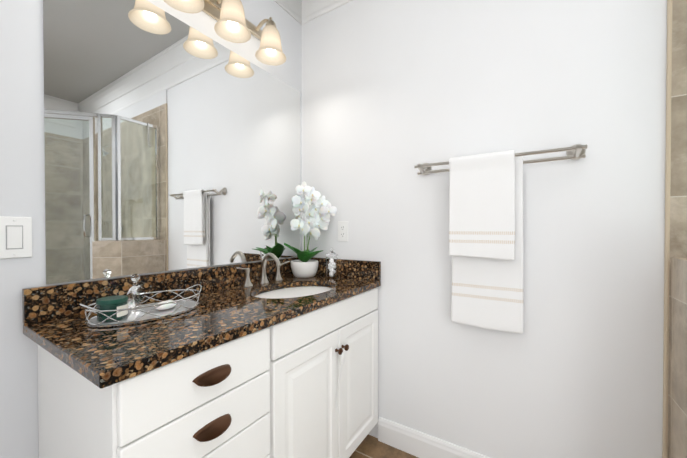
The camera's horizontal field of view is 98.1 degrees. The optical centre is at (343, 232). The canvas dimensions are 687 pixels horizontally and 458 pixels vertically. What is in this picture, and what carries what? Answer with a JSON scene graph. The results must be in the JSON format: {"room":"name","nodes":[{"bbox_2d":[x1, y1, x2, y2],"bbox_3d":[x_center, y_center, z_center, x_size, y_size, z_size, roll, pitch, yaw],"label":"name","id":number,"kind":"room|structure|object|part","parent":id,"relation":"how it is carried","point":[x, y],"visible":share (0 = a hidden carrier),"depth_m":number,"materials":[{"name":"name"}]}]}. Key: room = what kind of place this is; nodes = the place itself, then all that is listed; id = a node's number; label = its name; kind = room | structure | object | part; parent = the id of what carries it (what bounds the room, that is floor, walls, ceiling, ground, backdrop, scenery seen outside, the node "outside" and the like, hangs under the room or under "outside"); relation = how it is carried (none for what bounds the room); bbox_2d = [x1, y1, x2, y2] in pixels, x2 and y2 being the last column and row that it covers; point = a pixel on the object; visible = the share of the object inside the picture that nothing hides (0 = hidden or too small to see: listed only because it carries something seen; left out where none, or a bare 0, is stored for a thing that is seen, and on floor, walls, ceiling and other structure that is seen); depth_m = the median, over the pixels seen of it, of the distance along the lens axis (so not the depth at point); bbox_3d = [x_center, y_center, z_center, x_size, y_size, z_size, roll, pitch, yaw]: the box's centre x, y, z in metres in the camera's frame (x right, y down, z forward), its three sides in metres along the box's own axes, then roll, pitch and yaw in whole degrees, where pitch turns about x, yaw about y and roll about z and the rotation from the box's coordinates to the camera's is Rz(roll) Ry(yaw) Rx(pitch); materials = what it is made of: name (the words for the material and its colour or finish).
{"room":"bathroom","nodes":[
{"label":"bathroom","id":0,"kind":"room"},
{"bbox_2d":[0,0,131,457],"bbox_3d":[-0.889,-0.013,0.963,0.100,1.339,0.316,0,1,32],"label":"wall","id":1,"kind":"structure","parent":0,"point":[22,193],"depth_m":0.84,"materials":[{"name":"paint"}]},
{"bbox_2d":[0,216,31,258],"bbox_3d":[-0.923,0.012,0.805,0.011,0.115,0.116,0,1,32],"label":"switch plate","id":2,"kind":"object","parent":1,"relation":"attached to","point":[15,237],"visible":1,"depth_m":0.83,"materials":[{"name":"white plastic"}]},
{"bbox_2d":[6,219,22,254],"bbox_3d":[-0.921,0.012,0.804,0.005,0.100,0.079,0,1,32],"label":"switch","id":3,"kind":"object","parent":2,"relation":"attached to","point":[14,227],"depth_m":0.82,"materials":[{"name":"white plastic"}]},
{"bbox_2d":[43,0,301,283],"bbox_3d":[-0.611,-0.569,1.389,0.106,1.430,1.159,0,1,32],"label":"mirror","id":4,"kind":"object","parent":1,"relation":"attached to","point":[171,142],"depth_m":1.15,"materials":[{"name":"silver mirror"}]},
{"bbox_2d":[163,0,285,65],"bbox_3d":[-0.496,-0.980,1.293,0.197,0.236,0.589,0,1,32],"label":"sconce","id":5,"kind":"object","parent":4,"relation":"attached to","point":[233,24],"visible":1,"depth_m":1.33,"materials":[{"name":"beige glass"}]},
{"bbox_3d":[-0.594,-0.934,1.095,0.149,0.147,0.149,0,1,32],"label":"lamp shade","id":6,"kind":"part","parent":5,"relation":"part of","materials":[{"name":"white glass"}]},
{"bbox_3d":[-0.475,-0.935,1.280,0.149,0.147,0.149,0,1,32],"label":"lamp shade","id":7,"kind":"part","parent":5,"relation":"part of","materials":[{"name":"white glass"}]},
{"bbox_3d":[-0.475,-0.923,1.280,0.052,0.068,0.052,0,1,32],"label":"bulb","id":8,"kind":"part","parent":5,"relation":"part of","materials":[{"name":"white glass"}]},
{"bbox_3d":[-0.357,-0.937,1.466,0.149,0.147,0.149,0,1,32],"label":"lamp shade","id":9,"kind":"part","parent":5,"relation":"part of","materials":[{"name":"white glass"}]},
{"bbox_2d":[274,0,301,24],"bbox_3d":[-0.848,-1.426,0.856,0.070,0.295,2.300,0,1,32],"label":"crown molding","id":10,"kind":"structure","parent":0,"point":[293,8],"depth_m":1.78,"materials":[{"name":"paint"}]},
{"bbox_2d":[349,434,417,457],"bbox_3d":[0.649,1.173,-0.071,3.820,0.125,2.500,0,1,32],"label":"floor","id":11,"kind":"structure","parent":0,"point":[369,446],"depth_m":1.49,"materials":[{"name":"tile"}]},
{"bbox_2d":[22,257,380,457],"bbox_3d":[-0.343,0.625,1.200,0.570,0.944,1.206,0,1,32],"label":"bathroom vanity","id":12,"kind":"object","parent":11,"relation":"on","point":[229,366],"visible":0.98,"depth_m":0.87,"materials":[{"name":"paint"}]},
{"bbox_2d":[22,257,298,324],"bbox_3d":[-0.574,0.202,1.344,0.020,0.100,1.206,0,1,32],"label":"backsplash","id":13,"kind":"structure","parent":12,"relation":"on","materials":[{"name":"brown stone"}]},
{"bbox_3d":[-0.343,0.493,0.764,0.018,0.127,0.400,0,1,32],"label":"drawer","id":14,"kind":"part","parent":12,"relation":"part of","materials":[{"name":"paint"}]},
{"bbox_3d":[-0.343,0.360,0.763,0.018,0.132,0.400,0,1,32],"label":"drawer","id":15,"kind":"part","parent":12,"relation":"part of","materials":[{"name":"paint"}]},
{"bbox_2d":[23,275,380,388],"bbox_3d":[-0.355,0.268,1.205,0.540,0.030,1.206,0,1,32],"label":"countertop","id":16,"kind":"structure","parent":12,"relation":"on","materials":[{"name":"brown stone"}]},
{"bbox_2d":[79,284,201,326],"bbox_3d":[-0.621,0.222,0.950,0.215,0.065,0.345,0,1,32],"label":"tray","id":17,"kind":"object","parent":16,"relation":"on","point":[149,312],"visible":0.85,"depth_m":0.90,"materials":[{"name":"silver metal"}]},
{"bbox_2d":[96,295,127,321],"bbox_3d":[-0.668,0.218,0.862,0.073,0.060,0.073,0,1,32],"label":"candle","id":18,"kind":"object","parent":17,"relation":"on","point":[113,302],"visible":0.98,"depth_m":0.84,"materials":[{"name":"green glass"}]},
{"bbox_3d":[-0.668,0.194,0.862,0.073,0.012,0.073,0,1,32],"label":"lid","id":19,"kind":"part","parent":18,"relation":"part of","materials":[{"name":"teal"}]},
{"bbox_2d":[127,274,143,307],"bbox_3d":[-0.682,0.190,0.978,0.051,0.113,0.065,0,1,32],"label":"perfume bottle","id":20,"kind":"object","parent":17,"relation":"on","point":[135,294],"visible":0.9,"depth_m":0.97,"materials":[{"name":"clear glass"}]},
{"label":"glass","id":21,"kind":"part","parent":17,"relation":"part of","materials":[{"name":"clear glass"}]},
{"bbox_2d":[155,300,175,309],"bbox_3d":[-0.575,0.233,0.966,0.053,0.026,0.069,0,1,32],"label":"soap","id":22,"kind":"object","parent":17,"relation":"on","point":[166,306],"visible":0.77,"depth_m":0.95,"materials":[{"name":"white"}]},
{"bbox_2d":[237,253,289,286],"bbox_3d":[-0.362,0.173,1.470,0.143,0.153,0.340,0,1,32],"label":"faucet","id":23,"kind":"object","parent":16,"relation":"on","point":[262,280],"visible":1,"depth_m":1.47,"materials":[{"name":"silver metal"}]},
{"bbox_3d":[-0.467,0.202,1.391,0.048,0.097,0.094,0,1,32],"label":"handle","id":24,"kind":"part","parent":23,"relation":"part of","materials":[{"name":"silver metal"}]},
{"bbox_3d":[-0.362,0.173,1.470,0.143,0.153,0.052,0,1,32],"label":"spout","id":25,"kind":"part","parent":23,"relation":"part of","materials":[{"name":"silver metal"}]},
{"bbox_3d":[-0.335,0.200,1.598,0.048,0.097,0.094,0,1,32],"label":"handle","id":26,"kind":"part","parent":23,"relation":"part of","materials":[{"name":"silver metal"}]},
{"bbox_2d":[284,182,336,277],"bbox_3d":[-0.186,-0.016,1.656,0.277,0.527,0.201,0,1,32],"label":"orchid","id":27,"kind":"object","parent":16,"relation":"on","point":[310,219],"visible":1,"depth_m":1.64,"materials":[{"name":"white plant"}]},
{"bbox_3d":[-0.221,0.203,1.694,0.157,0.090,0.157,0,1,32],"label":"pot","id":28,"kind":"part","parent":27,"relation":"part of","materials":[{"name":"white ceramic"}]},
{"bbox_2d":[326,248,337,277],"bbox_3d":[-0.065,0.165,1.663,0.070,0.166,0.070,0,1,32],"label":"glass jar","id":29,"kind":"object","parent":16,"relation":"on","point":[331,264],"visible":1,"depth_m":1.63,"materials":[{"name":"white"}]},
{"bbox_3d":[-0.065,0.106,1.663,0.070,0.048,0.070,0,1,32],"label":"lid","id":30,"kind":"part","parent":29,"relation":"part of","materials":[{"name":"white"}]},
{"bbox_3d":[-0.323,0.360,0.751,0.028,0.029,0.104,0,1,32],"label":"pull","id":31,"kind":"part","parent":12,"relation":"part of","materials":[{"name":"brown metal"}]},
{"bbox_3d":[-0.323,0.494,0.752,0.028,0.029,0.104,0,1,32],"label":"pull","id":32,"kind":"part","parent":12,"relation":"part of","materials":[{"name":"brown metal"}]},
{"bbox_3d":[-0.343,0.624,0.766,0.018,0.127,0.400,0,1,32],"label":"drawer","id":33,"kind":"part","parent":12,"relation":"part of","materials":[{"name":"paint"}]},
{"bbox_3d":[-0.127,0.707,1.104,0.020,0.598,0.372,0,1,32],"label":"door","id":34,"kind":"part","parent":12,"relation":"part of","materials":[{"name":"paint"}]},
{"bbox_3d":[-0.018,0.486,1.226,0.030,0.027,0.027,0,1,32],"label":"knob","id":35,"kind":"part","parent":12,"relation":"part of","materials":[{"name":"brown metal"}]},
{"bbox_3d":[0.008,0.486,1.267,0.030,0.027,0.027,0,1,32],"label":"knob","id":36,"kind":"part","parent":12,"relation":"part of","materials":[{"name":"brown metal"}]},
{"bbox_3d":[0.075,0.704,1.421,0.020,0.598,0.374,0,1,32],"label":"door","id":37,"kind":"part","parent":12,"relation":"part of","materials":[{"name":"paint"}]},
{"bbox_2d":[378,417,489,457],"bbox_3d":[0.635,1.037,1.291,1.064,0.120,0.015,0,1,32],"label":"baseboard","id":38,"kind":"structure","parent":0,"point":[416,443],"depth_m":1.46,"materials":[{"name":"paint"}]},
{"bbox_2d":[302,0,666,457],"bbox_3d":[1.336,-0.224,0.900,3.720,2.700,0.100,0,1,32],"label":"wall","id":39,"kind":"structure","parent":0,"point":[394,92],"depth_m":1.24,"materials":[{"name":"paint"}]},
{"bbox_2d":[302,0,352,24],"bbox_3d":[1.248,-1.426,0.843,3.620,0.295,0.070,0,1,32],"label":"crown molding","id":40,"kind":"structure","parent":39,"relation":"attached to","point":[312,9],"depth_m":1.77,"materials":[{"name":"paint"}]},
{"bbox_2d":[338,221,347,241],"bbox_3d":[-0.004,-0.010,1.690,0.070,0.115,0.008,0,1,32],"label":"electrical outlet plate","id":41,"kind":"object","parent":39,"relation":"attached to","point":[342,230],"visible":1,"depth_m":1.69,"materials":[{"name":"white plastic"}]},
{"bbox_2d":[340,225,344,236],"bbox_3d":[-0.005,-0.010,1.688,0.033,0.067,0.002,0,1,32],"label":"outlet","id":42,"kind":"object","parent":41,"relation":"attached to","point":[342,227],"depth_m":1.69,"materials":[{"name":"grey plastic"}]},
{"bbox_2d":[414,144,587,333],"bbox_3d":[0.609,0.032,1.241,0.632,0.737,0.110,0,1,32],"label":"towel rail","id":43,"kind":"object","parent":39,"relation":"attached to","point":[486,221],"visible":1,"depth_m":1.21,"materials":[{"name":"white fabric"}]},
{"bbox_2d":[449,150,514,259],"bbox_3d":[0.564,-0.110,1.227,0.248,0.428,0.041,0,1,32],"label":"hand towel","id":44,"kind":"object","parent":43,"relation":"hanging from","point":[481,186],"depth_m":1.21,"materials":[{"name":"white fabric"}]},
{"bbox_2d":[451,156,522,333],"bbox_3d":[0.601,0.046,1.258,0.275,0.708,0.053,0,1,32],"label":"bath towel","id":45,"kind":"object","parent":43,"relation":"hanging from","point":[487,293],"depth_m":1.23,"materials":[{"name":"white fabric"}]},
{"bbox_2d":[669,257,686,457],"bbox_3d":[1.060,0.606,0.718,0.251,1.045,0.492,0,1,32],"label":"wall","id":46,"kind":"structure","parent":0,"point":[678,395],"depth_m":0.93,"materials":[{"name":"tile"}]},
{"bbox_2d":[662,0,672,457],"bbox_3d":[1.082,-0.015,0.995,0.012,2.280,0.015,0,1,32],"label":"trim","id":47,"kind":"structure","parent":46,"relation":"attached to","point":[667,234],"depth_m":0.99,"materials":[{"name":"beige"}]},
{"bbox_2d":[667,0,686,457],"bbox_3d":[1.938,-0.009,0.452,2.020,2.280,0.012,0,1,32],"label":"wall tile","id":48,"kind":"structure","parent":46,"relation":"attached to","point":[678,216],"depth_m":0.98,"materials":[{"name":"beige tile"}]}
]}

